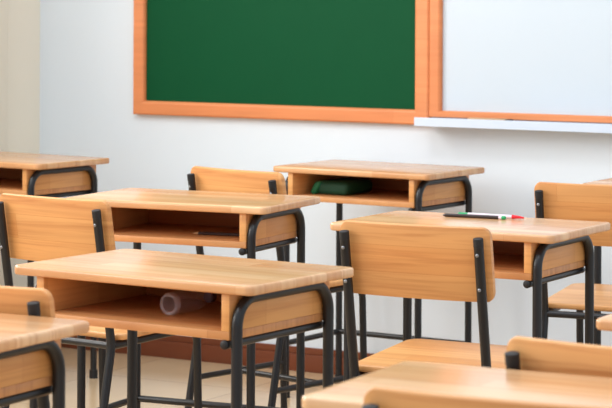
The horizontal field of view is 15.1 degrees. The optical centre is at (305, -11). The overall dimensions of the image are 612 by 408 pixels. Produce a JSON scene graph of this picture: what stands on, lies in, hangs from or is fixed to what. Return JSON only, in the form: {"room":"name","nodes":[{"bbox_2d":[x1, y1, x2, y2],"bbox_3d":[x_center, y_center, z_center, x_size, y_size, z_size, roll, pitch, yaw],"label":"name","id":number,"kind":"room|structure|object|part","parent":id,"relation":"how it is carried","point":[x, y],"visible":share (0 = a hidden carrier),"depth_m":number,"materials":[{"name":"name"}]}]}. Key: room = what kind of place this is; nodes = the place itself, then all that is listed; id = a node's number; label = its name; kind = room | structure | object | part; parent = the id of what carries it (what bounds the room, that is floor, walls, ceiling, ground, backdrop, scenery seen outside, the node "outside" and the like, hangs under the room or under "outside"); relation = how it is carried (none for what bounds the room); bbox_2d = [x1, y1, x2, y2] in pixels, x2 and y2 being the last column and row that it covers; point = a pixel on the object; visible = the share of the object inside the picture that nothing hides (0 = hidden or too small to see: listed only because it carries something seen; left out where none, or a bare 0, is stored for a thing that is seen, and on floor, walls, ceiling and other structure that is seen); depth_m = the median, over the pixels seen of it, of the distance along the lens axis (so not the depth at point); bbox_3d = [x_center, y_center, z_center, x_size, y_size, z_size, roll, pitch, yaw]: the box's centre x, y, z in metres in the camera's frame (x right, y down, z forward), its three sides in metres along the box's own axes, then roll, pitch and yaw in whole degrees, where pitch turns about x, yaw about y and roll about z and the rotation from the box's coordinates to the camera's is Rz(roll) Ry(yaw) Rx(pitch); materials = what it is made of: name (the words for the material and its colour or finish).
{"room":"classroom","nodes":[
{"label":"classroom","id":0,"kind":"room"},
{"bbox_2d":[7,0,39,286],"bbox_3d":[-3.495,-0.263,4.684,0.180,3.200,9.590,0,0,30],"label":"wall","id":1,"kind":"structure","parent":0,"point":[23,114],"depth_m":8.70,"materials":[{"name":"paint"}]},
{"bbox_2d":[0,0,7,285],"bbox_3d":[-1.172,-0.296,8.475,0.030,3.114,0.240,0,0,30],"label":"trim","id":2,"kind":"structure","parent":1,"relation":"attached to","point":[3,3],"depth_m":8.54,"materials":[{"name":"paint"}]},
{"bbox_2d":[0,347,343,407],"bbox_3d":[0.204,1.404,2.653,8.700,0.100,9.800,0,0,30],"label":"floor","id":3,"kind":"structure","parent":0,"point":[160,376],"depth_m":7.93,"materials":[{"name":"beige tile"}]},
{"bbox_2d":[0,286,55,407],"bbox_3d":[-0.526,0.940,4.320,0.390,0.826,0.480,0,0,30],"label":"chair","id":4,"kind":"object","parent":3,"relation":"on","point":[29,301],"visible":0.42,"depth_m":4.09,"materials":[{"name":"brown wood"}]},
{"bbox_3d":[-0.607,0.611,4.175,0.369,0.170,0.049,0,0,30],"label":"backrest","id":5,"kind":"part","parent":4,"relation":"part of","materials":[{"name":"brown wood"}]},
{"bbox_2d":[0,313,88,407],"bbox_3d":[-0.725,0.959,3.966,0.604,0.780,0.384,0,0,29],"label":"school desk","id":6,"kind":"object","parent":3,"relation":"on","point":[32,363],"visible":1,"depth_m":3.93,"materials":[{"name":"brown wood"}]},
{"bbox_3d":[-0.524,0.690,3.850,0.018,0.017,0.335,0,0,29],"label":"shelf rail","id":7,"kind":"part","parent":6,"relation":"part of","materials":[{"name":"black paint"}]},
{"bbox_3d":[-0.724,0.672,3.966,0.485,0.017,0.360,0,0,29],"label":"shelf panel","id":8,"kind":"part","parent":6,"relation":"part of","materials":[{"name":"brown wood"}]},
{"bbox_3d":[-0.519,0.627,3.855,0.019,0.074,0.360,0,0,29],"label":"panel","id":9,"kind":"part","parent":6,"relation":"part of","materials":[{"name":"brown wood"}]},
{"bbox_3d":[-0.505,0.965,3.839,0.023,0.748,0.349,0,0,29],"label":"leg frame","id":10,"kind":"part","parent":6,"relation":"part of","materials":[{"name":"black paint"}]},
{"bbox_2d":[0,151,108,378],"bbox_3d":[-1.035,0.965,8.050,0.604,0.766,0.384,0,0,35],"label":"school desk","id":11,"kind":"object","parent":3,"relation":"on","point":[46,175],"visible":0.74,"depth_m":7.93,"materials":[{"name":"brown wood"}]},
{"bbox_3d":[-0.934,0.639,8.191,0.447,0.074,0.014,0,0,35],"label":"panel","id":12,"kind":"part","parent":11,"relation":"part of","materials":[{"name":"brown wood"}]},
{"bbox_3d":[-1.034,0.684,8.050,0.485,0.017,0.360,0,0,35],"label":"shelf panel","id":13,"kind":"part","parent":11,"relation":"part of","materials":[{"name":"brown wood"}]},
{"bbox_3d":[-0.843,0.640,7.916,0.019,0.074,0.360,0,0,35],"label":"panel","id":14,"kind":"part","parent":11,"relation":"part of","materials":[{"name":"brown wood"}]},
{"bbox_3d":[-0.848,0.703,7.911,0.018,0.017,0.335,0,0,35],"label":"shelf rail","id":15,"kind":"part","parent":11,"relation":"part of","materials":[{"name":"black paint"}]},
{"bbox_3d":[-0.831,0.970,7.898,0.023,0.734,0.349,0,0,35],"label":"leg frame","id":16,"kind":"part","parent":11,"relation":"part of","materials":[{"name":"black paint"}]},
{"bbox_2d":[0,193,201,407],"bbox_3d":[-0.536,0.937,5.977,0.390,0.831,0.480,0,0,36],"label":"chair","id":17,"kind":"object","parent":3,"relation":"on","point":[33,228],"visible":0.62,"depth_m":5.83,"materials":[{"name":"brown wood"}]},
{"bbox_3d":[-0.633,0.607,5.842,0.369,0.171,0.049,0,0,36],"label":"backrest","id":18,"kind":"part","parent":17,"relation":"part of","materials":[{"name":"brown wood"}]},
{"bbox_3d":[-0.644,1.103,6.110,0.021,0.471,0.361,0,0,36],"label":"leg","id":19,"kind":"part","parent":17,"relation":"part of","materials":[{"name":"black paint"}]},
{"bbox_3d":[-0.502,0.862,6.023,0.390,0.028,0.365,0,0,36],"label":"seat","id":20,"kind":"part","parent":17,"relation":"part of","materials":[{"name":"brown wood"}]},
{"bbox_3d":[-0.378,1.104,5.916,0.021,0.471,0.361,0,0,36],"label":"leg","id":21,"kind":"part","parent":17,"relation":"part of","materials":[{"name":"black paint"}]},
{"bbox_2d":[14,249,353,407],"bbox_3d":[-0.254,0.961,4.768,0.604,0.782,0.384,0,0,33],"label":"school desk","id":22,"kind":"object","parent":3,"relation":"on","point":[131,290],"visible":0.89,"depth_m":4.71,"materials":[{"name":"brown wood"}]},
{"bbox_3d":[-0.469,0.964,4.902,0.023,0.750,0.349,0,0,33],"label":"leg frame","id":23,"kind":"part","parent":22,"relation":"part of","materials":[{"name":"black paint"}]},
{"bbox_3d":[-0.447,0.626,4.896,0.019,0.074,0.360,0,0,33],"label":"panel","id":24,"kind":"part","parent":22,"relation":"part of","materials":[{"name":"brown wood"}]},
{"bbox_3d":[-0.157,0.627,4.912,0.447,0.074,0.014,0,0,33],"label":"panel","id":25,"kind":"part","parent":22,"relation":"part of","materials":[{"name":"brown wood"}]},
{"bbox_3d":[-0.253,0.672,4.768,0.485,0.017,0.360,0,0,33],"label":"shelf panel","id":26,"kind":"part","parent":22,"relation":"part of","materials":[{"name":"brown wood"}]},
{"bbox_2d":[204,292,216,302],"bbox_3d":[-0.238,0.640,4.763,0.048,0.048,0.154,0,0,33],"label":"bottle","id":27,"kind":"object","parent":22,"relation":"on","point":[208,297],"visible":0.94,"depth_m":4.81,"materials":[{"name":"plastic"}]},
{"bbox_3d":[-0.058,0.627,4.639,0.019,0.074,0.360,0,0,33],"label":"panel","id":28,"kind":"part","parent":22,"relation":"part of","materials":[{"name":"brown wood"}]},
{"bbox_3d":[-0.063,0.690,4.635,0.018,0.017,0.335,0,0,33],"label":"shelf rail","id":29,"kind":"part","parent":22,"relation":"part of","materials":[{"name":"black metal"}]},
{"bbox_3d":[-0.045,0.966,4.622,0.023,0.750,0.349,0,0,33],"label":"leg frame","id":30,"kind":"part","parent":22,"relation":"part of","materials":[{"name":"black paint"}]},
{"bbox_2d":[67,188,319,407],"bbox_3d":[-0.307,0.957,6.270,0.604,0.790,0.366,0,0,25],"label":"school desk","id":31,"kind":"object","parent":3,"relation":"on","point":[262,222],"visible":0.77,"depth_m":6.23,"materials":[{"name":"brown wood"}]},
{"bbox_3d":[-0.541,0.960,6.370,0.023,0.757,0.331,0,0,25],"label":"leg frame","id":32,"kind":"part","parent":31,"relation":"part of","materials":[{"name":"black paint"}]},
{"bbox_3d":[-0.517,0.618,6.367,0.019,0.074,0.342,0,0,25],"label":"panel","id":33,"kind":"part","parent":31,"relation":"part of","materials":[{"name":"brown wood"}]},
{"bbox_3d":[-0.237,0.619,6.419,0.447,0.074,0.014,0,0,25],"label":"panel","id":34,"kind":"part","parent":31,"relation":"part of","materials":[{"name":"brown wood"}]},
{"bbox_3d":[-0.306,0.664,6.270,0.485,0.017,0.342,0,0,25],"label":"shelf panel","id":35,"kind":"part","parent":31,"relation":"part of","materials":[{"name":"brown wood"}]},
{"bbox_2d":[193,232,238,235],"bbox_3d":[-0.221,0.652,6.168,0.171,0.009,0.008,0,0,17],"label":"pencil","id":36,"kind":"object","parent":31,"relation":"on","point":[198,233],"visible":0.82,"depth_m":6.17,"materials":[{"name":"paint"}]},
{"bbox_3d":[-0.094,0.620,6.173,0.019,0.074,0.342,0,0,25],"label":"panel","id":37,"kind":"part","parent":31,"relation":"part of","materials":[{"name":"brown wood"}]},
{"bbox_3d":[-0.098,0.682,6.167,0.018,0.017,0.317,0,0,25],"label":"shelf rail","id":38,"kind":"part","parent":31,"relation":"part of","materials":[{"name":"black metal"}]},
{"bbox_3d":[-0.079,0.962,6.158,0.023,0.757,0.331,0,0,25],"label":"leg frame","id":39,"kind":"part","parent":31,"relation":"part of","materials":[{"name":"black paint"}]},
{"bbox_2d":[185,166,366,407],"bbox_3d":[-0.087,0.939,6.884,0.390,0.831,0.480,0,0,42],"label":"chair","id":40,"kind":"object","parent":3,"relation":"on","point":[200,178],"visible":0.3,"depth_m":6.79,"materials":[{"name":"brown wood"}]},
{"bbox_3d":[-0.198,0.609,6.760,0.369,0.171,0.049,0,0,42],"label":"backrest","id":41,"kind":"part","parent":40,"relation":"part of","materials":[{"name":"brown wood"}]},
{"bbox_3d":[-0.180,1.105,7.027,0.021,0.471,0.361,0,0,42],"label":"leg","id":42,"kind":"part","parent":40,"relation":"part of","materials":[{"name":"black paint"}]},
{"bbox_3d":[-0.049,0.864,6.926,0.390,0.028,0.365,0,0,42],"label":"seat","id":43,"kind":"part","parent":40,"relation":"part of","materials":[{"name":"brown wood"}]},
{"bbox_3d":[0.064,1.106,6.806,0.021,0.471,0.361,0,0,42],"label":"leg","id":44,"kind":"part","parent":40,"relation":"part of","materials":[{"name":"black paint"}]},
{"bbox_2d":[273,159,484,397],"bbox_3d":[0.240,0.970,7.673,0.604,0.767,0.384,0,0,33],"label":"school desk","id":45,"kind":"object","parent":3,"relation":"on","point":[415,187],"visible":0.7,"depth_m":7.64,"materials":[{"name":"brown wood"}]},
{"bbox_3d":[0.024,0.973,7.807,0.023,0.735,0.349,0,0,33],"label":"leg frame","id":46,"kind":"part","parent":45,"relation":"part of","materials":[{"name":"black paint"}]},
{"bbox_3d":[0.047,0.643,7.801,0.019,0.074,0.360,0,0,33],"label":"panel","id":47,"kind":"part","parent":45,"relation":"part of","materials":[{"name":"brown wood"}]},
{"bbox_2d":[311,178,371,195],"bbox_3d":[0.120,0.657,7.726,0.145,0.046,0.175,0,0,33],"label":"pouch","id":48,"kind":"object","parent":45,"relation":"in","point":[341,186],"visible":1,"depth_m":7.67,"materials":[{"name":"green fabric"}]},
{"bbox_3d":[0.337,0.644,7.818,0.447,0.074,0.014,0,0,33],"label":"panel","id":49,"kind":"part","parent":45,"relation":"part of","materials":[{"name":"brown wood"}]},
{"bbox_3d":[0.241,0.689,7.673,0.485,0.017,0.360,0,0,33],"label":"shelf panel","id":50,"kind":"part","parent":45,"relation":"part of","materials":[{"name":"brown wood"}]},
{"bbox_3d":[0.436,0.644,7.545,0.019,0.074,0.360,0,0,33],"label":"panel","id":51,"kind":"part","parent":45,"relation":"part of","materials":[{"name":"brown wood"}]},
{"bbox_3d":[0.431,0.707,7.541,0.018,0.017,0.335,0,0,33],"label":"shelf rail","id":52,"kind":"part","parent":45,"relation":"part of","materials":[{"name":"black metal"}]},
{"bbox_3d":[0.449,0.975,7.528,0.023,0.735,0.349,0,0,33],"label":"leg frame","id":53,"kind":"part","parent":45,"relation":"part of","materials":[{"name":"black paint"}]},
{"bbox_2d":[339,220,506,378],"bbox_3d":[0.322,0.941,5.354,0.390,0.831,0.480,0,0,27],"label":"chair","id":54,"kind":"object","parent":3,"relation":"on","point":[433,262],"visible":0.73,"depth_m":5.21,"materials":[{"name":"brown wood"}]},
{"bbox_3d":[0.248,0.611,5.205,0.369,0.171,0.049,0,0,27],"label":"backrest","id":55,"kind":"part","parent":54,"relation":"part of","materials":[{"name":"brown wood"}]},
{"bbox_3d":[0.348,0.865,5.404,0.390,0.028,0.365,0,0,27],"label":"seat","id":56,"kind":"part","parent":54,"relation":"part of","materials":[{"name":"brown wood"}]},
{"bbox_2d":[302,361,611,407],"bbox_3d":[0.338,0.964,3.282,0.604,0.780,0.366,0,0,27],"label":"school desk","id":57,"kind":"object","parent":3,"relation":"on","point":[485,382],"visible":0.72,"depth_m":3.35,"materials":[{"name":"brown wood"}]},
{"bbox_2d":[330,210,610,380],"bbox_3d":[0.409,0.967,5.761,0.604,0.775,0.384,0,0,29],"label":"school desk","id":58,"kind":"object","parent":3,"relation":"on","point":[537,251],"visible":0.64,"depth_m":5.71,"materials":[{"name":"brown wood"}]},
{"bbox_3d":[0.184,0.970,5.879,0.023,0.743,0.349,0,0,29],"label":"leg frame","id":59,"kind":"part","parent":58,"relation":"part of","materials":[{"name":"black paint"}]},
{"bbox_2d":[443,213,505,219],"bbox_3d":[0.427,0.575,5.868,0.172,0.009,0.009,0,0,26],"label":"pen","id":60,"kind":"object","parent":58,"relation":"on","point":[445,214],"visible":1,"depth_m":5.87,"materials":[{"name":"black plastic"}]},
{"bbox_2d":[458,212,523,218],"bbox_3d":[0.470,0.574,5.879,0.182,0.011,0.010,0,0,29],"label":"pen","id":61,"kind":"object","parent":58,"relation":"on","point":[507,216],"visible":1,"depth_m":5.86,"materials":[{"name":"white plastic"}]},
{"bbox_3d":[0.495,0.637,5.912,0.447,0.074,0.014,0,0,29],"label":"panel","id":62,"kind":"part","parent":58,"relation":"part of","materials":[{"name":"brown wood"}]},
{"bbox_3d":[0.410,0.682,5.761,0.485,0.017,0.360,0,0,29],"label":"shelf panel","id":63,"kind":"part","parent":58,"relation":"part of","materials":[{"name":"brown wood"}]},
{"bbox_3d":[0.614,0.637,5.648,0.019,0.074,0.360,0,0,29],"label":"panel","id":64,"kind":"part","parent":58,"relation":"part of","materials":[{"name":"brown wood"}]},
{"bbox_3d":[0.609,0.700,5.643,0.018,0.017,0.335,0,0,29],"label":"shelf rail","id":65,"kind":"part","parent":58,"relation":"part of","materials":[{"name":"black metal"}]},
{"bbox_3d":[0.628,0.972,5.632,0.023,0.743,0.349,0,0,29],"label":"leg frame","id":66,"kind":"part","parent":58,"relation":"part of","materials":[{"name":"black paint"}]},
{"bbox_2d":[362,386,611,407],"bbox_3d":[0.320,0.941,3.143,0.390,0.831,0.480,0,0,27],"label":"chair","id":67,"kind":"object","parent":3,"relation":"on","point":[376,396],"visible":1,"depth_m":3.01,"materials":[{"name":"brown wood"}]},
{"bbox_2d":[505,336,611,377],"bbox_3d":[0.559,0.945,3.602,0.390,0.826,0.480,0,0,33],"label":"chair","id":68,"kind":"object","parent":3,"relation":"on","point":[523,353],"visible":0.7,"depth_m":3.50,"materials":[{"name":"brown wood"}]},
{"bbox_2d":[534,182,611,343],"bbox_3d":[0.866,0.944,6.446,0.390,0.831,0.480,0,0,23],"label":"chair","id":69,"kind":"object","parent":3,"relation":"on","point":[565,201],"visible":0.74,"depth_m":6.33,"materials":[{"name":"brown wood"}]},
{"bbox_3d":[0.731,1.109,6.552,0.021,0.471,0.361,0,0,23],"label":"leg","id":70,"kind":"part","parent":69,"relation":"part of","materials":[{"name":"black paint"}]},
{"bbox_3d":[0.801,0.613,6.293,0.369,0.171,0.049,0,0,23],"label":"backrest","id":71,"kind":"part","parent":69,"relation":"part of","materials":[{"name":"brown wood"}]},
{"bbox_3d":[0.888,0.868,6.499,0.390,0.028,0.365,0,0,23],"label":"seat","id":72,"kind":"part","parent":69,"relation":"part of","materials":[{"name":"brown wood"}]},
{"bbox_2d":[583,178,611,344],"bbox_3d":[1.173,0.968,6.911,0.604,0.780,0.384,0,0,29],"label":"school desk","id":73,"kind":"object","parent":3,"relation":"on","point":[597,249],"visible":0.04,"depth_m":6.88,"materials":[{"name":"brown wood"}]},
{"bbox_3d":[0.948,0.971,7.029,0.023,0.748,0.349,0,0,29],"label":"leg frame","id":74,"kind":"part","parent":73,"relation":"part of","materials":[{"name":"black paint"}]},
{"bbox_2d":[596,314,611,330],"bbox_3d":[0.857,0.967,4.061,0.604,0.780,0.384,0,0,29],"label":"school desk","id":75,"kind":"object","parent":3,"relation":"on","point":[604,323],"visible":1,"depth_m":4.03,"materials":[{"name":"brown wood"}]},
{"bbox_2d":[39,0,611,353],"bbox_3d":[2.607,-0.235,6.778,8.700,3.200,0.160,0,0,30],"label":"wall","id":76,"kind":"structure","parent":0,"point":[86,46],"depth_m":8.20,"materials":[{"name":"paint"}]},
{"bbox_2d":[61,335,372,374],"bbox_3d":[2.650,1.322,6.650,8.485,0.086,0.012,0,0,30],"label":"baseboard","id":77,"kind":"structure","parent":76,"relation":"attached to","point":[176,346],"depth_m":8.38,"materials":[{"name":"brown wood"}]},
{"bbox_2d":[133,0,431,124],"bbox_3d":[-0.102,-0.153,8.241,1.224,1.229,0.028,0,0,30],"label":"chalkboard","id":78,"kind":"object","parent":76,"relation":"attached to","point":[361,61],"visible":0.88,"depth_m":8.23,"materials":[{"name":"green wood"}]},
{"bbox_2d":[414,0,611,132],"bbox_3d":[0.987,-0.148,7.565,1.365,1.229,0.104,0,0,30],"label":"whiteboard","id":79,"kind":"object","parent":76,"relation":"attached to","point":[531,60],"visible":1,"depth_m":7.76,"materials":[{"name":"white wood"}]},
{"bbox_2d":[467,118,512,120],"bbox_3d":[0.618,0.446,7.758,0.158,0.029,0.036,0,0,30],"label":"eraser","id":80,"kind":"object","parent":79,"relation":"on","point":[467,118],"visible":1,"depth_m":7.75,"materials":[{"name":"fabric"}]},
{"bbox_3d":[0.610,0.440,7.762,0.140,0.017,0.036,0,0,30],"label":"handle","id":81,"kind":"part","parent":80,"relation":"part of","materials":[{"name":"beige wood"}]},
{"bbox_2d":[414,117,611,132],"bbox_3d":[0.984,0.451,7.565,1.365,0.030,0.104,0,0,30],"label":"tray","id":82,"kind":"object","parent":79,"relation":"on","point":[531,124],"depth_m":7.67,"materials":[{"name":"white metal"}]}
]}

